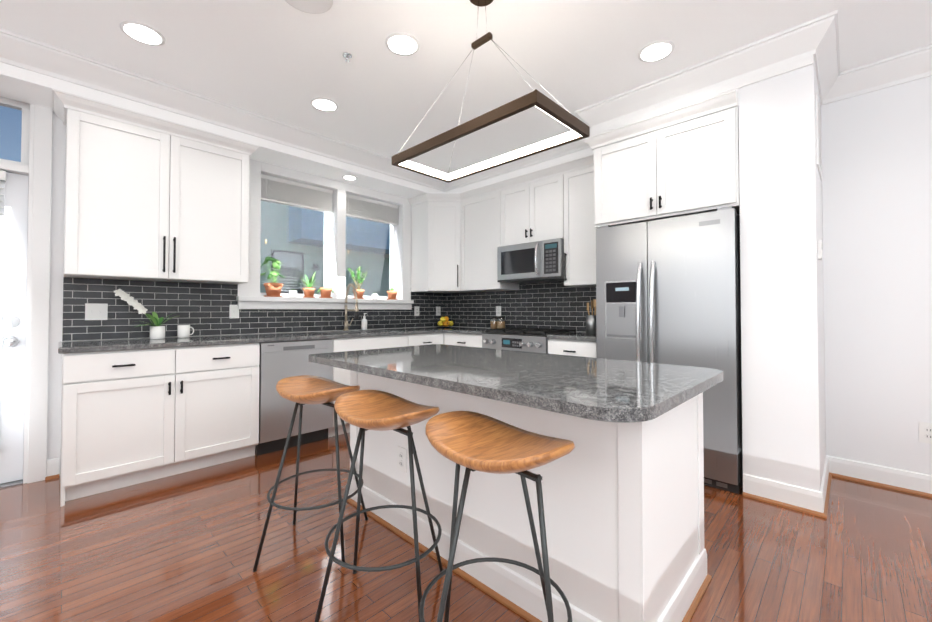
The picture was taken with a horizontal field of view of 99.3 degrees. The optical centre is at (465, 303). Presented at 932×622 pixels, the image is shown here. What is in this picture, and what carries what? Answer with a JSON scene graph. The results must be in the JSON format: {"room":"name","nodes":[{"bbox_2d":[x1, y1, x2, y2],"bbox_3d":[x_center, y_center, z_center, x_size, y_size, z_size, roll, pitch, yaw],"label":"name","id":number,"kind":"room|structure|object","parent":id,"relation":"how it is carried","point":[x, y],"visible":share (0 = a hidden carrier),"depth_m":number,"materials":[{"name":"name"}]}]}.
{"room":"kitchen","nodes":[
{"label":"kitchen","id":0,"kind":"room"},
{"bbox_2d":[47,112,445,475],"bbox_3d":[-2.766,-0.180,2.944,0.260,2.740,8.120,-1,-1,44],"label":"wall","id":1,"kind":"structure","parent":0,"point":[201,309],"depth_m":3.10,"materials":[{"name":"white paint"}]},
{"bbox_2d":[0,170,28,483],"bbox_3d":[-3.242,0.148,2.341,0.119,2.036,0.854,-1,-1,44],"label":"entry door","id":2,"kind":"structure","parent":1,"relation":"in","point":[14,187],"depth_m":2.62,"materials":[{"name":"white paint"}]},
{"bbox_2d":[0,96,52,488],"bbox_3d":[-3.298,-0.155,2.390,0.268,2.670,1.085,-1,-1,44],"label":"door frame","id":3,"kind":"structure","parent":1,"relation":"attached to","point":[35,164],"depth_m":2.65,"materials":[{"name":"white paint"}]},
{"bbox_2d":[85,303,107,319],"bbox_3d":[-2.661,0.058,2.852,0.014,0.120,0.118,-1,-1,44],"label":"light switch","id":4,"kind":"object","parent":1,"relation":"attached to","point":[95,311],"visible":1,"depth_m":2.85,"materials":[{"name":"white plastic"}]},
{"bbox_2d":[52,88,259,283],"bbox_3d":[-2.277,-0.751,3.001,0.391,1.143,1.200,-1,-1,44],"label":"upper cabinet","id":5,"kind":"object","parent":1,"relation":"attached to","point":[148,198],"visible":1,"depth_m":2.82,"materials":[{"name":"white paint"}]},
{"bbox_2d":[229,305,238,317],"bbox_3d":[-2.041,0.069,3.490,0.014,0.120,0.075,-1,-1,44],"label":"outlet","id":6,"kind":"object","parent":1,"relation":"attached to","point":[233,311],"visible":0.93,"depth_m":3.49,"materials":[{"name":"white plastic"}]},
{"bbox_2d":[237,159,410,303],"bbox_3d":[-1.445,-0.622,4.301,0.258,1.368,1.927,-1,-1,44],"label":"kitchen window","id":7,"kind":"structure","parent":1,"relation":"in","point":[334,260],"depth_m":4.23,"materials":[{"name":"white paint"}]},
{"bbox_2d":[261,174,332,242],"bbox_3d":[-1.700,-0.891,3.997,0.063,0.660,0.736,-1,-1,44],"label":"window blind","id":8,"kind":"object","parent":7,"relation":"attached to","point":[287,192],"visible":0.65,"depth_m":3.96,"materials":[{"name":"white fabric"}]},
{"bbox_2d":[346,194,397,253],"bbox_3d":[-1.101,-0.880,4.614,0.063,0.660,0.736,-1,-1,44],"label":"window blind","id":9,"kind":"object","parent":7,"relation":"attached to","point":[358,207],"visible":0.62,"depth_m":4.59,"materials":[{"name":"white fabric"}]},
{"bbox_2d":[236,296,413,309],"bbox_3d":[-1.387,0.003,4.229,0.205,0.116,1.940,-1,-1,44],"label":"window sill","id":10,"kind":"structure","parent":1,"relation":"attached to","point":[250,302],"depth_m":4.00,"materials":[{"name":"white paint"}]},
{"bbox_2d":[260,256,284,296],"bbox_3d":[-1.831,-0.256,3.765,0.173,0.384,0.222,-1,-1,44],"label":"potted plant","id":11,"kind":"object","parent":10,"relation":"on","point":[274,288],"visible":0.98,"depth_m":3.73,"materials":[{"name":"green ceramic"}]},
{"bbox_2d":[289,289,296,296],"bbox_3d":[-1.702,-0.102,3.896,0.076,0.081,0.076,-1,-1,44],"label":"pot","id":12,"kind":"object","parent":10,"relation":"on","point":[293,293],"visible":0.94,"depth_m":3.87,"materials":[{"name":"white ceramic"}]},
{"bbox_2d":[292,272,320,297],"bbox_3d":[-1.605,-0.200,3.966,0.287,0.280,0.284,-1,-1,44],"label":"potted plant","id":13,"kind":"object","parent":10,"relation":"on","point":[308,290],"visible":0.96,"depth_m":3.97,"materials":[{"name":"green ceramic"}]},
{"bbox_2d":[316,287,334,297],"bbox_3d":[-1.463,-0.113,4.130,0.154,0.111,0.210,-1,-1,44],"label":"potted plant","id":14,"kind":"object","parent":10,"relation":"on","point":[325,292],"visible":0.94,"depth_m":4.09,"materials":[{"name":"brown ceramic"}]},
{"bbox_2d":[348,266,367,298],"bbox_3d":[-1.199,-0.241,4.417,0.132,0.376,0.242,-1,-1,44],"label":"potted plant","id":15,"kind":"object","parent":10,"relation":"on","point":[359,291],"visible":1,"depth_m":4.39,"materials":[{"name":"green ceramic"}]},
{"bbox_2d":[372,293,377,298],"bbox_3d":[-1.051,-0.091,4.567,0.076,0.081,0.076,-1,-1,44],"label":"pot","id":16,"kind":"object","parent":10,"relation":"on","point":[374,295],"visible":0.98,"depth_m":4.54,"materials":[{"name":"white ceramic"}]},
{"bbox_2d":[387,288,397,299],"bbox_3d":[-0.884,-0.120,4.739,0.132,0.146,0.132,-1,-1,44],"label":"potted plant","id":17,"kind":"object","parent":10,"relation":"on","point":[392,293],"visible":0.96,"depth_m":4.70,"materials":[{"name":"brown ceramic"}]},
{"bbox_2d":[414,306,418,315],"bbox_3d":[-0.615,0.093,4.962,0.010,0.120,0.075,-1,-1,44],"label":"outlet","id":18,"kind":"object","parent":1,"relation":"attached to","point":[416,310],"visible":1,"depth_m":4.96,"materials":[{"name":"white plastic"}]},
{"bbox_2d":[436,307,440,315],"bbox_3d":[-0.364,0.098,5.221,0.010,0.120,0.075,-1,-1,44],"label":"outlet","id":19,"kind":"object","parent":1,"relation":"attached to","point":[438,311],"visible":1,"depth_m":5.22,"materials":[{"name":"white plastic"}]},
{"bbox_2d":[411,202,471,292],"bbox_3d":[-0.255,-0.677,4.921,0.616,1.060,0.612,-1,-1,44],"label":"upper cabinet","id":20,"kind":"object","parent":1,"relation":"attached to","point":[435,247],"visible":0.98,"depth_m":4.69,"materials":[{"name":"white paint"}]},
{"bbox_2d":[0,62,737,198],"bbox_3d":[-1.554,-1.420,1.586,3.420,0.306,7.230,-1,-1,44],"label":"crown molding","id":21,"kind":"structure","parent":0,"point":[24,85],"depth_m":3.45,"materials":[{"name":"white paint"}]},
{"bbox_2d":[342,175,357,179],"bbox_3d":[-1.206,-1.307,4.111,0.156,0.007,0.156,-1,-1,44],"label":"recessed light","id":22,"kind":"object","parent":21,"relation":"in","point":[349,177],"visible":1,"depth_m":4.09,"materials":[{"name":"white paint"}]},
{"bbox_2d":[0,432,931,621],"bbox_3d":[0.208,1.201,0.034,8.550,0.120,8.120,-1,-1,44],"label":"floor","id":23,"kind":"structure","parent":0,"point":[182,547],"depth_m":1.83,"materials":[{"name":"brown wood"}]},
{"bbox_2d":[60,343,259,506],"bbox_3d":[-2.181,0.745,2.883,0.657,0.888,1.070,-1,-1,44],"label":"base cabinet","id":24,"kind":"object","parent":23,"relation":"on","point":[132,417],"visible":1,"depth_m":2.60,"materials":[{"name":"white paint"}]},
{"bbox_2d":[58,327,441,353],"bbox_3d":[-1.302,0.297,3.805,0.645,0.035,3.647,-1,-1,44],"label":"countertop","id":25,"kind":"structure","parent":24,"relation":"on","point":[104,345],"depth_m":3.00,"materials":[{"name":"stone"}]},
{"bbox_2d":[114,289,176,338],"bbox_3d":[-2.348,0.079,2.957,0.183,0.370,0.428,-1,-1,44],"label":"orchid pot","id":26,"kind":"object","parent":25,"relation":"on","point":[157,330],"visible":1,"depth_m":2.93,"materials":[{"name":"white ceramic"}]},
{"bbox_2d":[177,325,193,337],"bbox_3d":[-2.204,0.218,3.115,0.082,0.098,0.110,-1,-1,44],"label":"mug","id":27,"kind":"object","parent":25,"relation":"on","point":[183,331],"visible":1,"depth_m":3.08,"materials":[{"name":"white ceramic"}]},
{"bbox_2d":[343,283,358,330],"bbox_3d":[-1.177,0.035,4.137,0.264,0.497,0.110,-1,-1,44],"label":"faucet","id":28,"kind":"object","parent":25,"relation":"on","point":[356,310],"visible":1,"depth_m":4.15,"materials":[{"name":"silver metal"}]},
{"bbox_2d":[361,313,366,329],"bbox_3d":[-1.109,0.194,4.326,0.066,0.185,0.061,-1,-1,44],"label":"soap bottle","id":29,"kind":"object","parent":25,"relation":"on","point":[364,324],"visible":0.96,"depth_m":4.30,"materials":[{"name":"white plastic"}]},
{"bbox_2d":[436,316,454,327],"bbox_3d":[-0.258,0.226,4.962,0.254,0.139,0.254,-1,-1,44],"label":"fruit basket","id":30,"kind":"object","parent":25,"relation":"on","point":[445,321],"visible":1,"depth_m":4.92,"materials":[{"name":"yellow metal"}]},
{"bbox_2d":[256,339,332,455],"bbox_3d":[-1.593,0.756,3.478,0.598,0.885,0.592,-1,-1,44],"label":"dishwasher","id":31,"kind":"object","parent":23,"relation":"on","point":[279,361],"visible":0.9,"depth_m":3.21,"materials":[{"name":"silver metal"}]},
{"bbox_2d":[253,375,367,571],"bbox_3d":[-0.733,0.778,1.950,0.509,0.790,0.588,-1,-1,44],"label":"stool","id":32,"kind":"object","parent":23,"relation":"on","point":[301,390],"visible":0.88,"depth_m":1.86,"materials":[{"name":"brown wood"}]},
{"bbox_2d":[328,335,407,436],"bbox_3d":[-1.100,0.763,3.997,0.657,0.888,0.826,-1,-1,44],"label":"base cabinet","id":33,"kind":"object","parent":23,"relation":"on","point":[341,375],"visible":0.06,"depth_m":3.65,"materials":[{"name":"white paint"}]},
{"bbox_2d":[314,390,442,621],"bbox_3d":[-0.317,0.771,1.546,0.508,0.790,0.588,-1,-1,44],"label":"stool","id":34,"kind":"object","parent":23,"relation":"on","point":[366,410],"visible":1,"depth_m":1.48,"materials":[{"name":"brown wood"}]},
{"bbox_2d":[407,333,443,345],"bbox_3d":[-0.631,0.771,4.479,0.657,0.888,0.516,-1,-1,44],"label":"drawers","id":35,"kind":"object","parent":23,"relation":"on","point":[424,339],"visible":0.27,"depth_m":4.26,"materials":[{"name":"white paint"}]},
{"bbox_2d":[444,333,481,347],"bbox_3d":[0.162,0.771,4.460,0.610,0.888,0.657,-1,-1,44],"label":"base cabinet","id":36,"kind":"object","parent":23,"relation":"on","point":[468,340],"visible":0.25,"depth_m":4.23,"materials":[{"name":"white paint"}]},
{"bbox_2d":[442,326,494,334],"bbox_3d":[0.179,0.308,4.458,0.571,0.035,0.647,-1,-1,44],"label":"countertop","id":37,"kind":"structure","parent":36,"relation":"on","point":[460,330],"depth_m":4.37,"materials":[{"name":"stone"}]},
{"bbox_2d":[490,316,497,328],"bbox_3d":[0.328,0.217,4.547,0.100,0.148,0.100,-1,-1,44],"label":"jar","id":38,"kind":"object","parent":37,"relation":"on","point":[493,324],"visible":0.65,"depth_m":4.50,"materials":[{"name":"clear glass"}]},
{"bbox_2d":[497,316,505,328],"bbox_3d":[0.394,0.215,4.441,0.100,0.148,0.100,-1,-1,44],"label":"jar","id":39,"kind":"object","parent":37,"relation":"on","point":[501,324],"visible":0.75,"depth_m":4.40,"materials":[{"name":"clear glass"}]},
{"bbox_2d":[419,411,574,621],"bbox_3d":[0.085,0.765,1.171,0.506,0.790,0.585,-1,-1,44],"label":"stool","id":40,"kind":"object","parent":23,"relation":"on","point":[470,441],"visible":1,"depth_m":1.15,"materials":[{"name":"brown wood"}]},
{"bbox_2d":[482,328,575,353],"bbox_3d":[0.627,0.733,3.953,0.754,0.948,0.667,-1,-1,44],"label":"range","id":41,"kind":"object","parent":23,"relation":"on","point":[535,340],"visible":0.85,"depth_m":3.77,"materials":[{"name":"silver metal"}]},
{"bbox_2d":[347,370,711,621],"bbox_3d":[0.157,0.748,2.042,1.766,0.853,0.736,-1,-1,44],"label":"kitchen island","id":42,"kind":"object","parent":23,"relation":"on","point":[623,503],"visible":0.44,"depth_m":1.45,"materials":[{"name":"white paint"}]},
{"bbox_2d":[397,446,406,472],"bbox_3d":[-0.331,0.799,2.034,0.075,0.120,0.010,-1,-1,44],"label":"outlet","id":43,"kind":"object","parent":42,"relation":"attached to","point":[402,459],"visible":1,"depth_m":2.03,"materials":[{"name":"white plastic"}]},
{"bbox_2d":[308,344,723,422],"bbox_3d":[0.100,0.301,1.955,1.840,0.035,1.005,-1,-1,44],"label":"island countertop","id":44,"kind":"structure","parent":42,"relation":"on","point":[608,390],"depth_m":1.50,"materials":[{"name":"stone"}]},
{"bbox_2d":[548,339,596,357],"bbox_3d":[1.095,0.756,3.554,0.461,0.888,0.657,-1,-1,44],"label":"base cabinet","id":45,"kind":"object","parent":23,"relation":"on","point":[574,348],"visible":0.19,"depth_m":3.33,"materials":[{"name":"white paint"}]},
{"bbox_2d":[547,332,595,340],"bbox_3d":[1.102,0.293,3.567,0.463,0.035,0.642,-1,-1,44],"label":"countertop","id":46,"kind":"structure","parent":45,"relation":"on","point":[581,336],"depth_m":3.39,"materials":[{"name":"stone"}]},
{"bbox_2d":[586,299,595,333],"bbox_3d":[1.158,0.118,3.622,0.111,0.315,0.116,-1,-1,44],"label":"utensil canister","id":47,"kind":"object","parent":46,"relation":"on","point":[590,324],"visible":0.73,"depth_m":3.59,"materials":[{"name":"silver metal"}]},
{"bbox_2d":[596,206,742,493],"bbox_3d":[1.558,0.292,2.985,0.910,1.790,0.785,-1,-1,44],"label":"refrigerator","id":48,"kind":"object","parent":23,"relation":"on","point":[668,290],"visible":0.62,"depth_m":2.64,"materials":[{"name":"silver metal"}]},
{"bbox_2d":[743,473,820,516],"bbox_3d":[1.834,1.114,2.325,0.346,0.130,0.028,-1,-1,44],"label":"baseboard","id":49,"kind":"structure","parent":23,"relation":"on","point":[805,500],"depth_m":2.31,"materials":[{"name":"white paint"}]},
{"bbox_2d":[738,62,825,490],"bbox_3d":[2.254,-0.183,2.774,0.358,2.740,1.170,-1,-1,44],"label":"wall pier","id":50,"kind":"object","parent":23,"relation":"on","point":[782,341],"visible":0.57,"depth_m":2.35,"materials":[{"name":"white paint"}]},
{"bbox_2d":[816,94,821,180],"bbox_3d":[2.236,-1.038,2.506,0.008,0.420,0.420,-1,-1,44],"label":"air vent grille","id":51,"kind":"object","parent":50,"relation":"attached to","point":[819,139],"visible":1,"depth_m":2.43,"materials":[{"name":"white paint"}]},
{"bbox_2d":[818,240,821,259],"bbox_3d":[2.107,-0.320,2.355,0.018,0.110,0.070,-1,-1,44],"label":"switch","id":52,"kind":"object","parent":50,"relation":"attached to","point":[819,249],"visible":1,"depth_m":2.33,"materials":[{"name":"white plastic"}]},
{"bbox_2d":[0,0,931,173],"bbox_3d":[0.208,-1.659,0.081,8.550,0.120,8.120,-1,-1,44],"label":"ceiling","id":53,"kind":"structure","parent":0,"point":[282,61],"depth_m":2.42,"materials":[{"name":"white paint"}]},
{"bbox_2d":[120,21,164,45],"bbox_3d":[-1.865,-1.558,2.288,0.206,0.007,0.206,-1,-1,44],"label":"recessed light","id":54,"kind":"object","parent":53,"relation":"in","point":[142,33],"visible":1,"depth_m":2.28,"materials":[{"name":"white paint"}]},
{"bbox_2d":[0,28,443,190],"bbox_3d":[-2.607,-1.485,2.352,0.104,0.149,6.860,-1,-1,44],"label":"crown molding","id":55,"kind":"structure","parent":53,"relation":"attached to","point":[17,50],"depth_m":2.88,"materials":[{"name":"white paint"}]},
{"bbox_2d":[285,0,332,13],"bbox_3d":[-0.807,-1.561,1.999,0.260,0.010,0.260,-1,-1,44],"label":"ceiling speaker","id":56,"kind":"object","parent":53,"relation":"attached to","point":[315,6],"visible":1,"depth_m":2.07,"materials":[{"name":"white"}]},
{"bbox_2d":[310,97,337,111],"bbox_3d":[-1.099,-1.544,3.077,0.206,0.007,0.206,-1,-1,44],"label":"recessed light","id":57,"kind":"object","parent":53,"relation":"in","point":[324,104],"visible":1,"depth_m":3.07,"materials":[{"name":"white paint"}]},
{"bbox_2d":[343,52,351,61],"bbox_3d":[-0.744,-1.539,2.481,0.056,0.037,0.056,-1,-1,44],"label":"sprinkler","id":58,"kind":"object","parent":53,"relation":"attached to","point":[347,55],"visible":1,"depth_m":2.48,"materials":[{"name":"silver metal"}]},
{"bbox_2d":[385,32,419,55],"bbox_3d":[-0.382,-1.556,2.380,0.206,0.007,0.206,-1,-1,44],"label":"recessed light","id":59,"kind":"object","parent":53,"relation":"in","point":[401,44],"visible":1,"depth_m":2.37,"materials":[{"name":"white paint"}]},
{"bbox_2d":[392,0,589,182],"bbox_3d":[0.079,-1.159,1.969,0.930,0.814,0.420,-1,-1,44],"label":"pendant light","id":60,"kind":"object","parent":53,"relation":"hanging from","point":[580,129],"visible":1,"depth_m":1.88,"materials":[{"name":"brown wood"}]},
{"bbox_2d":[444,141,589,191],"bbox_3d":[0.499,-1.432,4.039,1.950,0.199,0.110,-1,-1,44],"label":"crown molding","id":61,"kind":"structure","parent":53,"relation":"attached to","point":[575,146],"depth_m":4.04,"materials":[{"name":"white paint"}]},
{"bbox_2d":[638,40,674,61],"bbox_3d":[1.173,-1.555,2.446,0.206,0.007,0.206,-1,-1,44],"label":"recessed light","id":62,"kind":"object","parent":53,"relation":"in","point":[655,51],"visible":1,"depth_m":2.44,"materials":[{"name":"white paint"}]},
{"bbox_2d":[575,10,839,145],"bbox_3d":[1.469,-1.454,2.684,1.538,0.199,0.124,-1,-1,44],"label":"crown molding","id":63,"kind":"structure","parent":53,"relation":"attached to","point":[810,42],"depth_m":2.51,"materials":[{"name":"white paint"}]},
{"bbox_2d":[446,281,595,331],"bbox_3d":[1.065,-0.158,4.263,3.421,2.740,0.310,-1,-1,44],"label":"wall","id":64,"kind":"structure","parent":0,"point":[552,305],"depth_m":4.40,"materials":[{"name":"black tile"}]},
{"bbox_2d":[460,182,518,291],"bbox_3d":[0.293,-0.725,4.574,0.668,1.142,0.347,-1,-1,44],"label":"upper cabinet","id":65,"kind":"object","parent":64,"relation":"attached to","point":[482,208],"depth_m":4.46,"materials":[{"name":"white paint"}]},
{"bbox_2d":[496,306,500,315],"bbox_3d":[0.386,0.089,4.694,0.075,0.120,0.010,-1,-1,44],"label":"outlet","id":66,"kind":"object","parent":64,"relation":"attached to","point":[498,310],"visible":1,"depth_m":4.69,"materials":[{"name":"white plastic"}]},
{"bbox_2d":[504,163,563,245],"bbox_3d":[0.763,-0.956,4.121,0.762,0.694,0.347,-1,-1,44],"label":"upper cabinet","id":67,"kind":"object","parent":64,"relation":"attached to","point":[553,202],"depth_m":3.95,"materials":[{"name":"white paint"}]},
{"bbox_2d":[497,238,563,283],"bbox_3d":[0.725,-0.419,4.073,0.756,0.375,0.456,-1,-1,44],"label":"microwave","id":68,"kind":"object","parent":67,"relation":"attached to","point":[535,262],"visible":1,"depth_m":3.92,"materials":[{"name":"silver metal"}]},
{"bbox_2d":[562,154,595,286],"bbox_3d":[1.182,-0.739,3.711,0.524,1.142,0.347,-1,-1,44],"label":"upper cabinet","id":69,"kind":"object","parent":64,"relation":"attached to","point":[579,238],"depth_m":3.62,"materials":[{"name":"white paint"}]},
{"bbox_2d":[582,89,739,228],"bbox_3d":[1.558,-0.965,3.074,1.033,0.713,0.742,-1,-1,44],"label":"upper cabinet","id":70,"kind":"object","parent":64,"relation":"attached to","point":[688,167],"visible":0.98,"depth_m":2.76,"materials":[{"name":"white paint"}]},
{"bbox_2d":[821,76,931,474],"bbox_3d":[4.130,-0.206,1.420,4.220,2.740,0.300,-1,-1,44],"label":"wall","id":71,"kind":"structure","parent":0,"point":[877,199],"depth_m":2.59,"materials":[{"name":"white paint"}]},
{"bbox_2d":[813,455,836,518],"bbox_3d":[2.233,1.117,2.454,0.028,0.130,0.768,-1,-1,44],"label":"baseboard","id":72,"kind":"structure","parent":71,"relation":"attached to","point":[830,467],"depth_m":2.47,"materials":[{"name":"white paint"}]},
{"bbox_2d":[816,62,843,101],"bbox_3d":[2.246,-1.483,2.456,0.104,0.149,0.630,-1,-1,44],"label":"crown molding","id":73,"kind":"structure","parent":71,"relation":"attached to","point":[830,80],"depth_m":2.66,"materials":[{"name":"white paint"}]},
{"bbox_2d":[820,44,931,104],"bbox_3d":[3.989,-1.503,1.297,4.220,0.149,0.104,-1,-1,44],"label":"crown molding","id":74,"kind":"structure","parent":71,"relation":"attached to","point":[916,64],"depth_m":2.54,"materials":[{"name":"white paint"}]},
{"bbox_2d":[837,457,931,497],"bbox_3d":[4.005,1.097,1.291,4.190,0.130,0.028,-1,-1,44],"label":"baseboard","id":75,"kind":"structure","parent":71,"relation":"attached to","point":[911,482],"depth_m":2.55,"materials":[{"name":"white paint"}]},
{"bbox_2d":[919,422,931,443],"bbox_3d":[2.845,0.796,2.435,0.080,0.125,0.010,-1,-1,44],"label":"outlet","id":76,"kind":"object","parent":71,"relation":"attached to","point":[925,432],"visible":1,"depth_m":2.44,"materials":[{"name":"white plastic"}]},
{"label":"outside","id":77,"kind":"structure","parent":0,"visible":0},
{"bbox_2d":[260,201,389,295],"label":"window","id":78,"kind":"structure","parent":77,"point":[289,249],"depth_m":8.93,"materials":[{"name":"grey"}]}
]}

